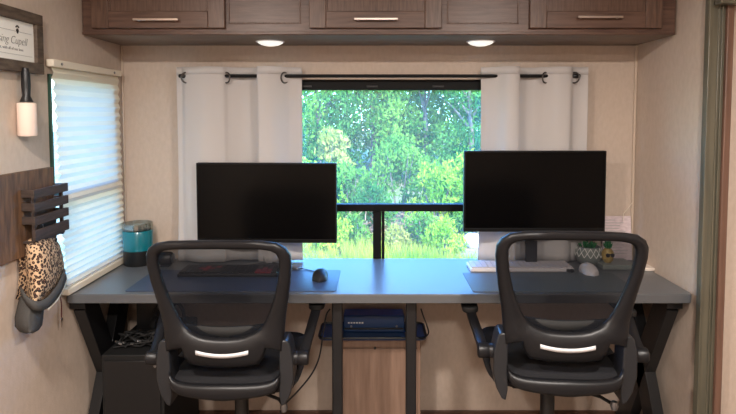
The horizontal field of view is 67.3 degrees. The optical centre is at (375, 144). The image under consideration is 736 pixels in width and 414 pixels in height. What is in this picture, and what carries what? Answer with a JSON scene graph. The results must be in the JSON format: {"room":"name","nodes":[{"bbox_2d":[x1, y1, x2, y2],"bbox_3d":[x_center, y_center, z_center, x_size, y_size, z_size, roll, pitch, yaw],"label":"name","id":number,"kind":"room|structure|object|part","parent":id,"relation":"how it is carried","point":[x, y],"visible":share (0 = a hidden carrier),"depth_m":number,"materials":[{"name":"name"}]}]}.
{"room":"home office","nodes":[
{"label":"home office","id":0,"kind":"room"},
{"bbox_2d":[0,0,126,413],"bbox_3d":[-1.197,0.344,0.484,0.080,2.100,4.130,0,3,0],"label":"wall","id":1,"kind":"structure","parent":0,"point":[50,369],"depth_m":1.94,"materials":[{"name":"paint"}]},
{"bbox_2d":[0,3,43,74],"bbox_3d":[-1.146,-0.329,1.667,0.022,0.200,0.445,0,3,0],"label":"framed sign","id":2,"kind":"object","parent":1,"relation":"attached to","point":[21,31],"visible":1,"depth_m":1.78,"materials":[{"name":"wood"},{"name":"paper"}]},
{"bbox_3d":[-1.152,-0.329,1.667,0.010,0.128,0.373,0,3,0],"label":"panel","id":3,"kind":"part","parent":2,"relation":"part of","materials":[{"name":"white paper"}]},
{"bbox_2d":[16,67,37,135],"bbox_3d":[-1.128,-0.142,1.785,0.056,0.226,0.056,0,3,0],"label":"wall sconce","id":4,"kind":"object","parent":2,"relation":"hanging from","point":[26,112],"visible":0.98,"depth_m":1.77,"materials":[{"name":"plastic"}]},
{"bbox_3d":[-1.128,-0.193,1.782,0.040,0.109,0.040,0,3,0],"label":"handle","id":5,"kind":"part","parent":4,"relation":"part of","materials":[{"name":"black plastic"}]},
{"bbox_2d":[0,167,68,265],"bbox_3d":[-1.125,0.224,1.791,0.064,0.276,0.353,0,3,0],"label":"wall organizer","id":6,"kind":"object","parent":1,"relation":"attached to","point":[28,200],"visible":0.9,"depth_m":1.78,"materials":[{"name":"brown wood"}]},
{"bbox_3d":[-1.108,0.234,1.790,0.010,0.177,0.010,0,3,0],"label":"corner post","id":7,"kind":"part","parent":6,"relation":"part of","materials":[{"name":"brown wood"}]},
{"bbox_2d":[15,238,66,333],"bbox_3d":[-1.101,0.449,1.857,0.098,0.326,0.280,0,3,0],"label":"baseball cap","id":8,"kind":"object","parent":6,"relation":"hanging from","point":[42,281],"visible":0.9,"depth_m":1.78,"materials":[{"name":"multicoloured fabric"}]},
{"bbox_3d":[-1.110,0.416,1.871,0.080,0.225,0.250,0,3,0],"label":"crown","id":9,"kind":"part","parent":8,"relation":"part of","materials":[{"name":"fabric"}]},
{"bbox_2d":[36,219,56,228],"bbox_3d":[-1.114,0.279,1.868,0.030,0.056,0.100,0,3,0],"label":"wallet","id":10,"kind":"object","parent":6,"relation":"in","point":[53,221],"visible":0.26,"depth_m":1.86,"materials":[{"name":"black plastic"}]},
{"bbox_2d":[60,296,62,326],"bbox_3d":[-1.140,0.499,1.977,0.009,0.320,0.041,1,3,15],"label":"cord","id":11,"kind":"object","parent":6,"relation":"hanging from","point":[61,319],"visible":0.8,"depth_m":1.99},
{"bbox_3d":[-1.108,0.225,1.947,0.010,0.177,0.010,0,3,0],"label":"corner post","id":12,"kind":"part","parent":6,"relation":"part of","materials":[{"name":"brown wood"}]},
{"bbox_2d":[47,74,66,273],"bbox_3d":[-1.177,0.119,2.203,0.061,0.765,0.474,0,3,0],"label":"window","id":13,"kind":"structure","parent":1,"relation":"in","point":[49,79],"depth_m":1.96,"materials":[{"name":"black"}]},
{"bbox_2d":[46,59,123,294],"bbox_3d":[-1.139,0.112,2.214,0.032,0.856,0.520,0,3,0],"label":"pleated shade","id":14,"kind":"object","parent":1,"relation":"attached to","point":[86,99],"visible":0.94,"depth_m":2.19,"materials":[{"name":"white fabric"}]},
{"bbox_3d":[-1.141,-0.302,2.192,0.028,0.026,0.520,0,3,0],"label":"head rail","id":15,"kind":"part","parent":14,"relation":"part of","materials":[{"name":"beige plastic"}]},
{"bbox_3d":[-1.136,0.526,2.257,0.026,0.025,0.471,0,3,0],"label":"rail","id":16,"kind":"part","parent":14,"relation":"part of","materials":[{"name":"beige plastic"}]},
{"bbox_2d":[123,45,635,409],"bbox_3d":[0.014,0.231,2.586,2.502,2.100,0.080,0,3,0],"label":"wall","id":17,"kind":"structure","parent":0,"point":[453,376],"depth_m":2.54,"materials":[{"name":"paint"}]},
{"bbox_2d":[120,45,129,330],"bbox_3d":[-1.152,0.395,2.550,0.010,1.695,0.010,0,3,0],"label":"trim","id":18,"kind":"structure","parent":17,"relation":"attached to","point":[121,46],"depth_m":2.53,"materials":[{"name":"beige"}]},
{"bbox_2d":[82,0,675,45],"bbox_3d":[0.011,-0.621,2.309,2.331,0.363,0.378,0,3,0],"label":"upper cabinet","id":19,"kind":"object","parent":17,"relation":"attached to","point":[120,22],"visible":1,"depth_m":2.17,"materials":[{"name":"brown wood"}]},
{"bbox_3d":[-0.851,-0.484,2.140,0.174,0.009,0.026,0,3,0],"label":"handle","id":20,"kind":"part","parent":19,"relation":"part of","materials":[{"name":"silver metal"}]},
{"bbox_3d":[-0.850,-0.489,2.162,0.388,0.066,0.018,0,3,0],"label":"rail","id":21,"kind":"part","parent":19,"relation":"part of","materials":[{"name":"brown wood"}]},
{"bbox_3d":[-0.850,-0.617,2.159,0.388,0.189,0.009,0,3,0],"label":"door","id":22,"kind":"part","parent":19,"relation":"part of","materials":[{"name":"brown wood"}]},
{"bbox_3d":[-0.438,-0.626,2.162,0.287,0.303,0.004,0,3,0],"label":"fixed panel moulding","id":23,"kind":"part","parent":19,"relation":"part of","materials":[{"name":"brown wood"}]},
{"bbox_2d":[256,39,284,46],"bbox_3d":[-0.452,-0.433,2.365,0.124,0.020,0.124,0,3,0],"label":"puck light","id":24,"kind":"object","parent":19,"relation":"attached to","point":[266,42],"visible":1,"depth_m":2.33,"materials":[{"name":"white plastic"}]},
{"bbox_3d":[-0.002,-0.489,2.162,0.386,0.066,0.018,0,3,0],"label":"rail","id":25,"kind":"part","parent":19,"relation":"part of","materials":[{"name":"brown wood"}]},
{"bbox_3d":[0.000,-0.486,2.140,0.170,0.009,0.026,0,3,0],"label":"handle","id":26,"kind":"part","parent":19,"relation":"part of","materials":[{"name":"silver metal"}]},
{"bbox_3d":[-0.002,-0.617,2.159,0.386,0.189,0.009,0,3,0],"label":"door","id":27,"kind":"part","parent":19,"relation":"part of","materials":[{"name":"brown wood"}]},
{"bbox_3d":[0.011,-0.439,2.172,2.328,0.011,0.004,0,3,0],"label":"light rail","id":28,"kind":"part","parent":19,"relation":"part of","materials":[{"name":"brown wood"}]},
{"bbox_3d":[0.011,-0.445,2.343,2.324,0.006,0.326,0,3,0],"label":"panel","id":29,"kind":"part","parent":19,"relation":"part of","materials":[{"name":"brown wood"}]},
{"bbox_2d":[466,39,494,46],"bbox_3d":[0.448,-0.433,2.365,0.124,0.020,0.124,0,3,0],"label":"puck light","id":30,"kind":"object","parent":19,"relation":"attached to","point":[482,42],"visible":1,"depth_m":2.33,"materials":[{"name":"white plastic"}]},
{"bbox_3d":[0.420,-0.626,2.162,0.283,0.303,0.004,0,3,0],"label":"fixed panel moulding","id":31,"kind":"part","parent":19,"relation":"part of","materials":[{"name":"brown wood"}]},
{"bbox_3d":[0.858,-0.489,2.162,0.386,0.066,0.018,0,3,0],"label":"rail","id":32,"kind":"part","parent":19,"relation":"part of","materials":[{"name":"brown wood"}]},
{"bbox_3d":[0.858,-0.617,2.159,0.386,0.189,0.009,0,3,0],"label":"door","id":33,"kind":"part","parent":19,"relation":"part of","materials":[{"name":"brown wood"}]},
{"bbox_3d":[0.866,-0.494,2.139,0.174,0.009,0.026,0,3,0],"label":"handle","id":34,"kind":"part","parent":19,"relation":"part of","materials":[{"name":"silver metal"}]},
{"bbox_2d":[178,74,580,77],"bbox_3d":[0.015,-0.297,2.478,1.776,0.050,0.077,0,3,0],"label":"curtain rod","id":35,"kind":"object","parent":17,"relation":"attached to","point":[179,75],"visible":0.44,"depth_m":2.44,"materials":[{"name":"black metal"}]},
{"bbox_2d":[176,66,302,259],"bbox_3d":[-0.612,0.089,2.464,0.563,0.869,0.086,0,3,0],"label":"curtain","id":36,"kind":"object","parent":35,"relation":"hanging from","point":[220,118],"visible":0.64,"depth_m":2.46,"materials":[{"name":"fabric"}]},
{"bbox_2d":[478,66,587,260],"bbox_3d":[0.703,0.089,2.463,0.484,0.869,0.082,0,3,0],"label":"curtain","id":37,"kind":"object","parent":35,"relation":"hanging from","point":[550,113],"visible":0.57,"depth_m":2.46,"materials":[{"name":"fabric"}]},
{"bbox_2d":[302,80,480,258],"bbox_3d":[0.073,0.142,2.561,1.130,0.879,0.061,0,3,0],"label":"window","id":38,"kind":"structure","parent":17,"relation":"in","point":[376,208],"depth_m":2.51,"materials":[{"name":"black metal"}]},
{"bbox_2d":[199,410,615,413],"bbox_3d":[0.014,1.264,2.596,2.342,0.035,0.012,0,3,0],"label":"baseboard","id":39,"kind":"structure","parent":17,"relation":"attached to","point":[200,411],"depth_m":2.59,"materials":[{"name":"brown wood"}]},
{"bbox_2d":[605,203,631,232],"bbox_3d":[1.102,0.394,2.526,0.136,0.262,0.025,0,3,0],"label":"note card","id":40,"kind":"object","parent":17,"relation":"attached to","point":[612,223],"visible":0.35,"depth_m":2.53,"materials":[{"name":"paper"}]},
{"bbox_2d":[631,45,637,233],"bbox_3d":[1.179,0.395,2.549,0.012,1.695,0.012,0,3,0],"label":"trim","id":41,"kind":"structure","parent":17,"relation":"attached to","point":[636,46],"depth_m":2.52,"materials":[{"name":"beige"}]},
{"bbox_2d":[633,0,705,413],"bbox_3d":[1.225,0.247,2.274,0.080,2.100,0.545,0,3,0],"label":"wall","id":42,"kind":"structure","parent":0,"point":[670,69],"depth_m":2.19,"materials":[{"name":"paint"}]},
{"bbox_2d":[693,0,725,413],"bbox_3d":[1.198,0.263,1.987,0.060,2.100,0.030,0,3,0],"label":"trim","id":43,"kind":"structure","parent":42,"relation":"attached to","point":[715,15],"depth_m":1.98,"materials":[{"name":"brown wood"}]},
{"bbox_2d":[712,5,734,413],"bbox_3d":[1.240,0.263,1.985,0.024,2.100,0.034,0,3,0],"label":"trim","id":44,"kind":"structure","parent":42,"relation":"attached to","point":[730,9],"depth_m":1.97,"materials":[{"name":"wood"}]},
{"bbox_2d":[721,5,735,413],"bbox_3d":[1.782,0.260,2.042,1.035,2.100,0.080,0,3,0],"label":"wall","id":45,"kind":"structure","parent":0,"point":[728,391],"depth_m":2.02,"materials":[{"name":"paint"}]},
{"bbox_2d":[715,0,735,4],"bbox_3d":[1.292,-0.634,1.898,0.226,0.299,0.039,0,3,0],"label":"trim","id":46,"kind":"structure","parent":45,"relation":"attached to","point":[717,2],"depth_m":1.89,"materials":[{"name":"brown wood"}]},
{"bbox_3d":[0.571,1.423,0.543,3.617,0.060,4.290,0,3,0],"label":"floor","id":47,"kind":"structure","parent":0,"visible":0},
{"bbox_2d":[102,325,198,413],"bbox_3d":[-0.942,1.048,2.351,0.240,0.494,0.418,0,3,0],"label":"storage bin","id":48,"kind":"object","parent":47,"relation":"on","point":[130,386],"visible":0.62,"depth_m":2.14,"materials":[{"name":"black"}]},
{"bbox_3d":[-0.942,1.054,2.146,0.216,0.444,0.006,0,3,0],"label":"panel","id":49,"kind":"part","parent":48,"relation":"part of","materials":[{"name":"black plastic"}]},
{"bbox_2d":[113,328,155,347],"bbox_3d":[-0.958,0.777,2.227,0.182,0.059,0.104,0,3,0],"label":"cable tangle","id":50,"kind":"object","parent":48,"relation":"on","point":[141,333],"visible":0.91,"depth_m":2.21,"materials":[{"name":"black plastic"}]},
{"bbox_2d":[136,303,159,329],"bbox_3d":[-0.977,0.725,2.441,0.110,0.140,0.123,0,3,0],"label":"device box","id":51,"kind":"object","parent":48,"relation":"on","point":[144,310],"visible":0.28,"depth_m":2.38,"materials":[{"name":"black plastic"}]},
{"bbox_2d":[149,303,158,331],"bbox_3d":[-0.875,0.723,2.342,0.148,0.152,0.072,0,3,0],"label":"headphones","id":52,"kind":"object","parent":48,"relation":"on","point":[154,320],"visible":0.2,"depth_m":2.32,"materials":[{"name":"black plastic"}]},
{"bbox_2d":[149,316,158,331],"bbox_3d":[-0.935,0.762,2.345,0.028,0.072,0.072,0,3,0],"label":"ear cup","id":53,"kind":"object","parent":52,"relation":"on","point":[154,320],"depth_m":2.32,"materials":[{"name":"black"}]},
{"bbox_2d":[144,240,324,413],"bbox_3d":[-0.515,0.798,2.092,0.636,1.020,0.624,0,3,0],"label":"office chair","id":54,"kind":"object","parent":47,"relation":"on","point":[224,303],"visible":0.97,"depth_m":1.85,"materials":[{"name":"black plastic"}]},
{"bbox_3d":[-0.789,0.682,2.020,0.035,0.132,0.206,0,3,-7],"label":"arm","id":55,"kind":"part","parent":54,"relation":"part of","materials":[{"name":"black plastic"}]},
{"bbox_3d":[-0.515,0.492,1.839,0.400,0.320,0.101,0,3,0],"label":"panel","id":56,"kind":"part","parent":54,"relation":"part of","materials":[{"name":"black fabric"}]},
{"bbox_3d":[-0.515,0.530,1.825,0.476,0.456,0.120,0,3,0],"label":"frame","id":57,"kind":"part","parent":54,"relation":"part of","materials":[{"name":"black plastic"}]},
{"bbox_3d":[-0.515,0.823,2.138,0.490,0.064,0.480,0,3,0],"label":"seat","id":58,"kind":"part","parent":54,"relation":"part of","materials":[{"name":"black fabric"}]},
{"bbox_3d":[-0.386,0.924,2.032,0.166,0.017,0.030,3,4,40],"label":"height lever","id":59,"kind":"part","parent":54,"relation":"part of","materials":[{"name":"black plastic"}]},
{"bbox_3d":[-0.327,0.931,1.963,0.028,0.028,0.027,0,3,0],"label":"lever knob","id":60,"kind":"part","parent":54,"relation":"part of","materials":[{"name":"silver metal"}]},
{"bbox_3d":[-0.241,0.682,2.020,0.035,0.132,0.206,0,3,7],"label":"arm","id":61,"kind":"part","parent":54,"relation":"part of","materials":[{"name":"black plastic"}]},
{"bbox_2d":[67,259,691,413],"bbox_3d":[0.011,0.918,2.324,2.332,0.758,0.512,0,3,0],"label":"desk","id":62,"kind":"object","parent":47,"relation":"on","point":[411,282],"visible":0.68,"depth_m":2.18,"materials":[{"name":"grey laminate"}]},
{"bbox_3d":[-1.125,0.935,2.321,0.060,0.723,0.446,0,3,0],"label":"leg frame","id":63,"kind":"part","parent":62,"relation":"part of","materials":[{"name":"black metal"}]},
{"bbox_2d":[122,223,153,266],"bbox_3d":[-1.060,0.437,2.462,0.130,0.186,0.130,0,3,0],"label":"tumbler","id":64,"kind":"object","parent":62,"relation":"on","point":[137,238],"visible":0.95,"depth_m":2.41,"materials":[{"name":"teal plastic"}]},
{"bbox_2d":[125,270,340,291],"bbox_3d":[-0.549,0.542,2.220,0.797,0.002,0.285,0,3,0],"label":"desk mat","id":65,"kind":"object","parent":62,"relation":"on","point":[301,280],"visible":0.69,"depth_m":2.17,"materials":[{"name":"blue"}]},
{"bbox_2d":[312,268,327,281],"bbox_3d":[-0.226,0.520,2.236,0.062,0.038,0.110,0,3,0],"label":"computer mouse","id":66,"kind":"object","parent":65,"relation":"on","point":[320,274],"visible":1,"depth_m":2.20,"materials":[{"name":"black plastic"}]},
{"bbox_2d":[196,162,336,269],"bbox_3d":[-0.478,0.305,2.413,0.613,0.454,0.136,0,3,1],"label":"monitor","id":67,"kind":"object","parent":62,"relation":"on","point":[272,202],"visible":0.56,"depth_m":2.41,"materials":[{"name":"black plastic"}]},
{"bbox_2d":[279,308,330,413],"bbox_3d":[-0.279,0.839,2.110,0.228,0.404,0.020,-2,4,-30],"label":"power cable","id":68,"kind":"object","parent":62,"relation":"hanging from","point":[308,378],"visible":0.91,"depth_m":2.14,"materials":[{"name":"black plastic"}]},
{"bbox_3d":[-0.148,0.945,2.139,0.040,0.721,0.040,0,3,0],"label":"leg","id":69,"kind":"part","parent":62,"relation":"part of","materials":[{"name":"black metal"}]},
{"bbox_3d":[0.135,0.945,2.139,0.040,0.721,0.040,0,3,0],"label":"leg","id":70,"kind":"part","parent":62,"relation":"part of","materials":[{"name":"black metal"}]},
{"bbox_2d":[419,309,428,338],"bbox_3d":[0.200,0.735,2.267,0.044,0.198,0.195,0,3,3],"label":"power cable","id":71,"kind":"object","parent":62,"relation":"hanging from","point":[420,309],"visible":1,"depth_m":2.29,"materials":[{"name":"black plastic"}]},
{"bbox_2d":[466,261,495,271],"bbox_3d":[0.620,0.524,2.397,0.440,0.020,0.115,0,3,0],"label":"keyboard","id":72,"kind":"object","parent":62,"relation":"on","point":[474,266],"visible":0.32,"depth_m":2.36,"materials":[{"name":"white plastic"}]},
{"bbox_2d":[463,151,606,231],"bbox_3d":[0.683,0.279,2.379,0.610,0.509,0.136,0,3,0],"label":"monitor","id":73,"kind":"object","parent":62,"relation":"on","point":[504,191],"visible":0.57,"depth_m":2.37,"materials":[{"name":"black plastic"}]},
{"bbox_2d":[463,273,638,291],"bbox_3d":[0.677,0.544,2.198,0.626,0.002,0.250,0,3,0],"label":"desk mat","id":74,"kind":"object","parent":62,"relation":"on","point":[478,282],"visible":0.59,"depth_m":2.20,"materials":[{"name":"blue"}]},
{"bbox_3d":[1.125,0.935,2.321,0.060,0.723,0.446,0,3,0],"label":"leg frame","id":75,"kind":"part","parent":62,"relation":"part of","materials":[{"name":"black metal"}]},
{"bbox_2d":[645,264,654,270],"bbox_3d":[1.167,0.528,2.392,0.092,0.012,0.092,0,3,0],"label":"coaster","id":76,"kind":"object","parent":62,"relation":"on","point":[648,267],"visible":0.39,"depth_m":2.35,"materials":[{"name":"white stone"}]},
{"bbox_2d":[343,340,420,413],"bbox_3d":[0.003,1.061,2.490,0.383,0.452,0.177,0,3,0],"label":"base cabinet","id":77,"kind":"object","parent":47,"relation":"on","point":[374,371],"visible":0.52,"depth_m":2.41,"materials":[{"name":"brown wood"}]},
{"bbox_2d":[318,322,426,339],"bbox_3d":[-0.015,0.827,2.463,0.475,0.016,0.186,0,3,0],"label":"tray","id":78,"kind":"object","parent":77,"relation":"on","point":[421,331],"visible":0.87,"depth_m":2.42,"materials":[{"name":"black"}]},
{"bbox_2d":[343,309,403,331],"bbox_3d":[-0.009,0.788,2.482,0.270,0.075,0.100,0,3,0],"label":"router","id":79,"kind":"object","parent":78,"relation":"on","point":[354,320],"visible":1,"depth_m":2.44,"materials":[{"name":"blue"}]},
{"bbox_3d":[0.003,0.861,2.406,0.375,0.039,0.008,0,3,0],"label":"rail","id":80,"kind":"part","parent":77,"relation":"part of","materials":[{"name":"brown wood"}]},
{"bbox_2d":[461,231,649,413],"bbox_3d":[0.640,0.781,2.041,0.636,1.060,0.624,0,3,4],"label":"office chair","id":81,"kind":"object","parent":47,"relation":"on","point":[566,297],"visible":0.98,"depth_m":1.80,"materials":[{"name":"black plastic"}]},
{"bbox_3d":[0.362,0.663,1.988,0.035,0.092,0.206,0,3,-3],"label":"arm","id":82,"kind":"part","parent":81,"relation":"part of","materials":[{"name":"black plastic"}]},
{"bbox_3d":[0.643,0.785,2.086,0.490,0.064,0.480,0,3,4],"label":"seat","id":83,"kind":"part","parent":81,"relation":"part of","materials":[{"name":"black fabric"}]},
{"bbox_3d":[0.622,0.493,1.773,0.476,0.456,0.120,0,3,4],"label":"frame","id":84,"kind":"part","parent":81,"relation":"part of","materials":[{"name":"black plastic"}]},
{"bbox_3d":[0.623,0.455,1.788,0.400,0.320,0.101,0,3,4],"label":"panel","id":85,"kind":"part","parent":81,"relation":"part of","materials":[{"name":"black fabric"}]},
{"bbox_3d":[0.764,0.887,1.971,0.166,0.017,0.030,3,4,44],"label":"height lever","id":86,"kind":"part","parent":81,"relation":"part of","materials":[{"name":"black plastic"}]},
{"bbox_3d":[0.818,0.895,1.898,0.028,0.028,0.027,0,3,4],"label":"lever knob","id":87,"kind":"part","parent":81,"relation":"part of","materials":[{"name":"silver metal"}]},
{"bbox_3d":[0.908,0.665,1.950,0.035,0.092,0.206,1,3,11],"label":"arm","id":88,"kind":"part","parent":81,"relation":"part of","materials":[{"name":"black plastic"}]},
{"label":"outside","id":89,"kind":"structure","parent":0,"visible":0},
{"bbox_2d":[53,131,478,268],"bbox_3d":[-0.250,0.527,20.358,43.500,1.185,34.800,0,3,0],"label":"ground","id":90,"kind":"structure","parent":89,"point":[60,239],"depth_m":15.74,"materials":[{"name":"green plant"}]},
{"bbox_2d":[302,90,325,162],"bbox_3d":[-3.418,-1.308,15.470,4.077,5.326,3.811,0,3,0],"label":"leafy tree","id":91,"kind":"object","parent":90,"relation":"on","point":[310,103],"visible":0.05,"depth_m":14.97,"materials":[{"name":"green plant"}]},
{"bbox_2d":[302,155,347,202],"bbox_3d":[-1.333,0.900,10.365,1.650,1.469,1.333,0,3,0],"label":"bush","id":92,"kind":"object","parent":90,"relation":"on","point":[304,158],"visible":0.02,"depth_m":10.13,"materials":[{"name":"green plant"}]},
{"bbox_2d":[316,214,352,251],"bbox_3d":[-0.747,1.409,8.963,0.784,0.726,0.666,0,3,0],"label":"bush","id":93,"kind":"object","parent":90,"relation":"on","point":[341,233],"visible":0.31,"depth_m":8.85,"materials":[{"name":"green plant"}]},
{"bbox_2d":[314,125,356,177],"bbox_3d":[-0.973,0.566,11.632,1.166,1.995,0.952,3,4,43],"label":"bush","id":94,"kind":"object","parent":90,"relation":"on","point":[328,140],"visible":0.5,"depth_m":11.54,"materials":[{"name":"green plant"}]},
{"bbox_2d":[302,90,377,173],"bbox_3d":[-1.685,-1.167,16.334,3.414,4.950,3.251,-2,4,-37],"label":"leafy tree","id":95,"kind":"object","parent":90,"relation":"on","point":[344,100],"visible":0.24,"depth_m":15.98,"materials":[{"name":"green plant"}]},
{"bbox_2d":[331,159,376,222],"bbox_3d":[-0.616,0.934,10.557,1.428,1.380,1.210,1,3,21],"label":"bush","id":96,"kind":"object","parent":90,"relation":"on","point":[349,185],"visible":0.37,"depth_m":10.28,"materials":[{"name":"green plant"}]},
{"bbox_2d":[339,212,371,245],"bbox_3d":[-0.361,1.395,9.176,0.620,0.606,0.636,0,3,0],"label":"bush","id":97,"kind":"object","parent":90,"relation":"on","point":[357,223],"visible":0.7,"depth_m":9.11,"materials":[{"name":"green plant"}]},
{"bbox_2d":[302,90,411,166],"bbox_3d":[-1.269,-2.096,20.976,5.612,6.381,4.404,-1,3,-13],"label":"leafy tree","id":98,"kind":"object","parent":90,"relation":"on","point":[361,138],"visible":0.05,"depth_m":20.59,"materials":[{"name":"green plant"}]},
{"bbox_2d":[339,211,392,251],"bbox_3d":[-0.307,1.413,9.734,1.236,0.803,1.562,-1,3,-20],"label":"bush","id":99,"kind":"object","parent":90,"relation":"on","point":[371,230],"visible":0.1,"depth_m":9.53,"materials":[{"name":"green plant"}]},
{"bbox_2d":[343,180,397,232],"bbox_3d":[-0.056,1.144,9.929,1.007,1.028,0.784,2,4,28],"label":"bush","id":100,"kind":"object","parent":90,"relation":"on","point":[373,198],"visible":0.58,"depth_m":9.85,"materials":[{"name":"green plant"}]},
{"bbox_2d":[323,90,436,177],"bbox_3d":[0.095,-1.355,17.448,3.840,5.204,3.132,0,3,0],"label":"leafy tree","id":101,"kind":"object","parent":90,"relation":"on","point":[403,92],"visible":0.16,"depth_m":16.89,"materials":[{"name":"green plant"}]},
{"bbox_2d":[303,224,477,258],"bbox_3d":[0.368,1.572,8.887,4.857,0.320,3.881,0,3,0],"label":"grass","id":102,"kind":"structure","parent":90,"relation":"on","point":[357,251],"depth_m":8.41,"materials":[{"name":"green plant"}]},
{"bbox_2d":[381,223,411,250],"bbox_3d":[0.317,1.486,8.781,0.538,0.492,0.460,0,3,0],"label":"bush","id":103,"kind":"object","parent":90,"relation":"on","point":[397,236],"visible":0.81,"depth_m":8.74,"materials":[{"name":"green plant"}]},
{"bbox_2d":[361,133,433,217],"bbox_3d":[0.429,0.647,11.587,1.658,1.841,1.196,0,3,0],"label":"bush","id":104,"kind":"object","parent":90,"relation":"on","point":[389,167],"visible":0.79,"depth_m":11.38,"materials":[{"name":"green plant"}]},
{"bbox_2d":[365,211,451,242],"bbox_3d":[0.455,1.531,9.511,1.867,0.824,1.577,-2,3,-27],"label":"brush pile","id":105,"kind":"object","parent":90,"relation":"on","point":[398,211],"visible":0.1,"depth_m":9.67,"materials":[{"name":"plant"}]},
{"bbox_2d":[363,90,480,183],"bbox_3d":[1.406,-1.321,16.528,3.540,5.238,3.007,-2,4,-30],"label":"leafy tree","id":106,"kind":"object","parent":90,"relation":"on","point":[427,102],"visible":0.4,"depth_m":16.35,"materials":[{"name":"green plant"}]},
{"bbox_2d":[401,211,442,248],"bbox_3d":[0.808,1.364,8.998,0.754,0.711,0.629,3,4,44],"label":"bush","id":107,"kind":"object","parent":90,"relation":"on","point":[420,225],"visible":0.56,"depth_m":8.94,"materials":[{"name":"green plant"}]},
{"bbox_2d":[392,202,465,240],"bbox_3d":[1.075,1.450,10.003,1.753,0.677,1.497,-2,4,-36],"label":"brush pile","id":108,"kind":"object","parent":90,"relation":"on","point":[419,202],"visible":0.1,"depth_m":10.16,"materials":[{"name":"plant"}]},
{"bbox_2d":[380,90,480,166],"bbox_3d":[2.602,-1.873,20.766,6.039,6.233,4.502,1,3,14],"label":"leafy tree","id":109,"kind":"object","parent":90,"relation":"on","point":[453,111],"visible":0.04,"depth_m":19.95,"materials":[{"name":"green plant"}]},
{"bbox_2d":[404,158,462,222],"bbox_3d":[1.200,0.923,10.495,1.446,1.410,1.190,0,3,0],"label":"bush","id":110,"kind":"object","parent":90,"relation":"on","point":[440,190],"visible":0.59,"depth_m":10.33,"materials":[{"name":"green plant"}]},
{"bbox_2d":[421,217,468,254],"bbox_3d":[1.075,1.434,8.650,0.758,0.639,0.633,0,3,0],"label":"bush","id":111,"kind":"object","parent":90,"relation":"on","point":[447,236],"visible":0.96,"depth_m":8.57,"materials":[{"name":"green plant"}]},
{"bbox_2d":[429,90,480,178],"bbox_3d":[2.857,-1.434,15.948,3.543,5.525,3.070,-2,4,-37],"label":"leafy tree","id":112,"kind":"object","parent":90,"relation":"on","point":[467,109],"visible":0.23,"depth_m":15.63,"materials":[{"name":"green plant"}]},
{"bbox_2d":[435,148,477,215],"bbox_3d":[1.878,0.824,10.588,1.563,1.597,1.242,0,3,0],"label":"bush","id":113,"kind":"object","parent":90,"relation":"on","point":[458,167],"visible":0.07,"depth_m":10.54,"materials":[{"name":"green plant"}]},
{"bbox_2d":[450,199,476,232],"bbox_3d":[1.713,1.250,9.882,0.800,0.822,0.621,0,3,0],"label":"bush","id":114,"kind":"object","parent":90,"relation":"on","point":[459,218],"visible":0.2,"depth_m":9.81,"materials":[{"name":"green plant"}]},
{"bbox_2d":[463,233,478,247],"bbox_3d":[1.599,1.555,9.100,0.370,0.210,0.405,0,3,0],"label":"boulder","id":115,"kind":"object","parent":90,"relation":"on","point":[472,238],"visible":0.73,"depth_m":8.96,"materials":[{"name":"white stone"}]}
]}

